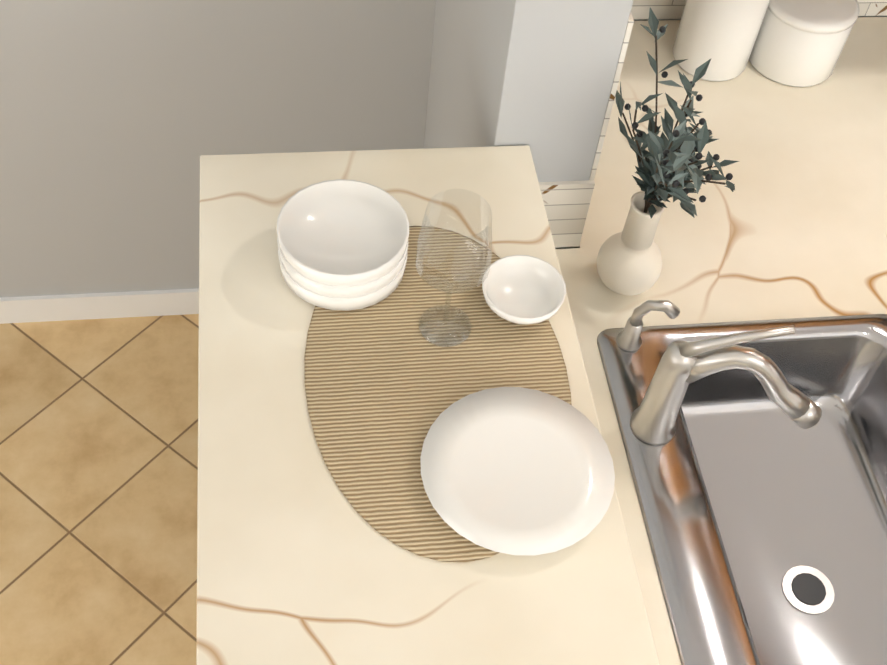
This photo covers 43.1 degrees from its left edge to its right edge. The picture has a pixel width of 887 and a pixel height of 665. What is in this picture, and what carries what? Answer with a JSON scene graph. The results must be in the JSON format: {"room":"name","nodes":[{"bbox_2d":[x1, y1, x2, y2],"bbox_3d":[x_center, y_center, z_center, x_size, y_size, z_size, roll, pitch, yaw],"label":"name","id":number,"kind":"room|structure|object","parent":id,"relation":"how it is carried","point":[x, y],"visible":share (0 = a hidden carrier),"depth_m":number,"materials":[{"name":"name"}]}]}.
{"room":"kitchen","nodes":[
{"label":"kitchen","id":0,"kind":"room"},
{"bbox_2d":[0,314,198,664],"bbox_3d":[-0.396,2.379,1.165,7.800,0.100,6.500,-3,52,-8],"label":"floor","id":1,"kind":"structure","parent":0,"point":[98,479],"depth_m":2.63,"materials":[{"name":"tile"}]},
{"bbox_3d":[1.634,0.724,2.038,2.946,0.875,2.928,-3,52,-8],"label":"base cabinet","id":2,"kind":"object","parent":1,"relation":"on","visible":0},
{"bbox_2d":[556,20,886,664],"bbox_3d":[0.560,0.505,1.522,0.712,0.038,2.940,-3,52,-8],"label":"countertop","id":3,"kind":"structure","parent":2,"relation":"on","point":[793,224],"depth_m":2.04,"materials":[{"name":"stone"}]},
{"bbox_2d":[597,8,738,295],"bbox_3d":[0.344,-0.230,1.774,0.153,0.434,0.375,-3,52,-8],"label":"potted plant","id":4,"kind":"object","parent":3,"relation":"on","point":[629,260],"visible":1,"depth_m":1.71,"materials":[{"name":"grey green leaf"},{"name":"cream white ceramic"},{"name":"dark berries"}]},
{"bbox_2d":[673,0,769,81],"bbox_3d":[0.562,-0.654,2.231,0.159,0.271,0.159,-3,52,-8],"label":"canister","id":5,"kind":"object","parent":3,"relation":"on","point":[722,35],"visible":0.98,"depth_m":2.22,"materials":[{"name":"white ceramic"}]},
{"bbox_2d":[597,314,886,664],"bbox_3d":[0.560,0.357,1.730,0.540,0.194,0.812,-3,52,-8],"label":"sink","id":6,"kind":"object","parent":3,"relation":"in","point":[764,518],"visible":0.81,"depth_m":1.86,"materials":[{"name":"silver metal"}]},
{"bbox_2d":[616,300,679,351],"bbox_3d":[0.329,-0.019,1.805,0.080,0.114,0.048,-3,52,-8],"label":"sprayer","id":7,"kind":"object","parent":6,"relation":"on","point":[628,338],"visible":1,"depth_m":1.80,"materials":[{"name":"silver metal"}]},
{"bbox_2d":[630,325,821,444],"bbox_3d":[0.428,0.074,1.638,0.252,0.277,0.119,-3,52,-8],"label":"faucet","id":8,"kind":"object","parent":6,"relation":"on","point":[682,366],"visible":1,"depth_m":1.61,"materials":[{"name":"silver metal"}]},
{"bbox_2d":[749,0,859,86],"bbox_3d":[0.732,-0.630,2.281,0.188,0.191,0.188,-3,52,-8],"label":"canister","id":9,"kind":"object","parent":3,"relation":"on","point":[799,43],"visible":0.98,"depth_m":2.23,"materials":[{"name":"white ceramic"}]},
{"bbox_2d":[825,17,886,196],"bbox_3d":[0.965,-0.430,2.293,0.384,0.038,0.640,-3,52,-8],"label":"countertop","id":10,"kind":"structure","parent":2,"relation":"on","point":[858,79],"depth_m":2.32,"materials":[{"name":"stone"}]},
{"bbox_2d":[0,0,886,297],"bbox_3d":[-0.684,-0.929,1.969,7.800,2.660,0.150,-3,52,-8],"label":"wall","id":11,"kind":"structure","parent":0,"point":[118,118],"depth_m":2.46,"materials":[{"name":"grey paint"}]},
{"bbox_2d":[0,288,198,323],"bbox_3d":[-2.283,0.006,2.718,4.445,0.090,0.012,-3,52,-8],"label":"baseboard","id":12,"kind":"structure","parent":11,"relation":"attached to","point":[23,309],"depth_m":2.90,"materials":[{"name":"white wood"}]},
{"bbox_2d":[656,0,886,18],"bbox_3d":[1.570,-0.886,2.364,2.833,0.501,0.008,-3,52,-8],"label":"tile backsplash","id":13,"kind":"structure","parent":11,"relation":"attached to","point":[668,9],"depth_m":2.41,"materials":[{"name":"tile"}]},
{"bbox_2d":[424,0,632,248],"bbox_3d":[0.137,-0.659,1.838,0.170,2.660,0.640,-3,52,-8],"label":"wall","id":14,"kind":"structure","parent":0,"point":[537,76],"depth_m":1.74,"materials":[{"name":"grey paint"}]},
{"bbox_2d":[543,0,658,246],"bbox_3d":[0.213,-0.556,1.973,0.008,0.501,0.638,-3,52,-8],"label":"tile backsplash","id":15,"kind":"structure","parent":14,"relation":"attached to","point":[566,203],"depth_m":1.88,"materials":[{"name":"tile"}]},
{"bbox_3d":[0.152,0.997,1.555,0.118,1.070,2.309,-3,52,-8],"label":"wall","id":16,"kind":"structure","parent":0,"visible":0},
{"bbox_2d":[196,145,659,664],"bbox_3d":[0.026,0.650,1.076,0.512,0.083,2.308,-3,52,-8],"label":"bar","id":17,"kind":"object","parent":16,"relation":"on","point":[301,560],"visible":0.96,"depth_m":1.34,"materials":[{"name":"stone"}]},
{"bbox_2d":[304,226,570,561],"bbox_3d":[-0.008,0.057,1.482,0.348,0.004,0.541,-3,52,-8],"label":"placemat","id":18,"kind":"object","parent":17,"relation":"on","point":[387,383],"visible":0.69,"depth_m":1.48,"materials":[{"name":"beige wicker"}]},
{"bbox_2d":[276,179,408,310],"bbox_3d":[-0.139,-0.120,1.555,0.180,0.078,0.180,-3,52,-8],"label":"bowls","id":19,"kind":"object","parent":18,"relation":"on","point":[343,244],"visible":1,"depth_m":1.53,"materials":[{"name":"white ceramic"}]},
{"bbox_2d":[415,189,491,346],"bbox_3d":[0.011,-0.077,1.444,0.096,0.222,0.096,-3,52,-8],"label":"wine glass","id":20,"kind":"object","parent":18,"relation":"on","point":[448,285],"visible":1,"depth_m":1.43,"materials":[{"name":"clear glass"}]},
{"bbox_2d":[420,387,614,555],"bbox_3d":[0.090,0.171,1.386,0.240,0.020,0.240,-3,52,-8],"label":"dinner plate","id":21,"kind":"object","parent":18,"relation":"on","point":[516,470],"visible":0.96,"depth_m":1.39,"materials":[{"name":"white ceramic"}]},
{"bbox_2d":[482,255,565,324],"bbox_3d":[0.108,-0.051,1.548,0.116,0.040,0.116,-3,52,-8],"label":"bowl","id":22,"kind":"object","parent":18,"relation":"on","point":[523,289],"visible":0.98,"depth_m":1.56,"materials":[{"name":"white ceramic"}]}
]}

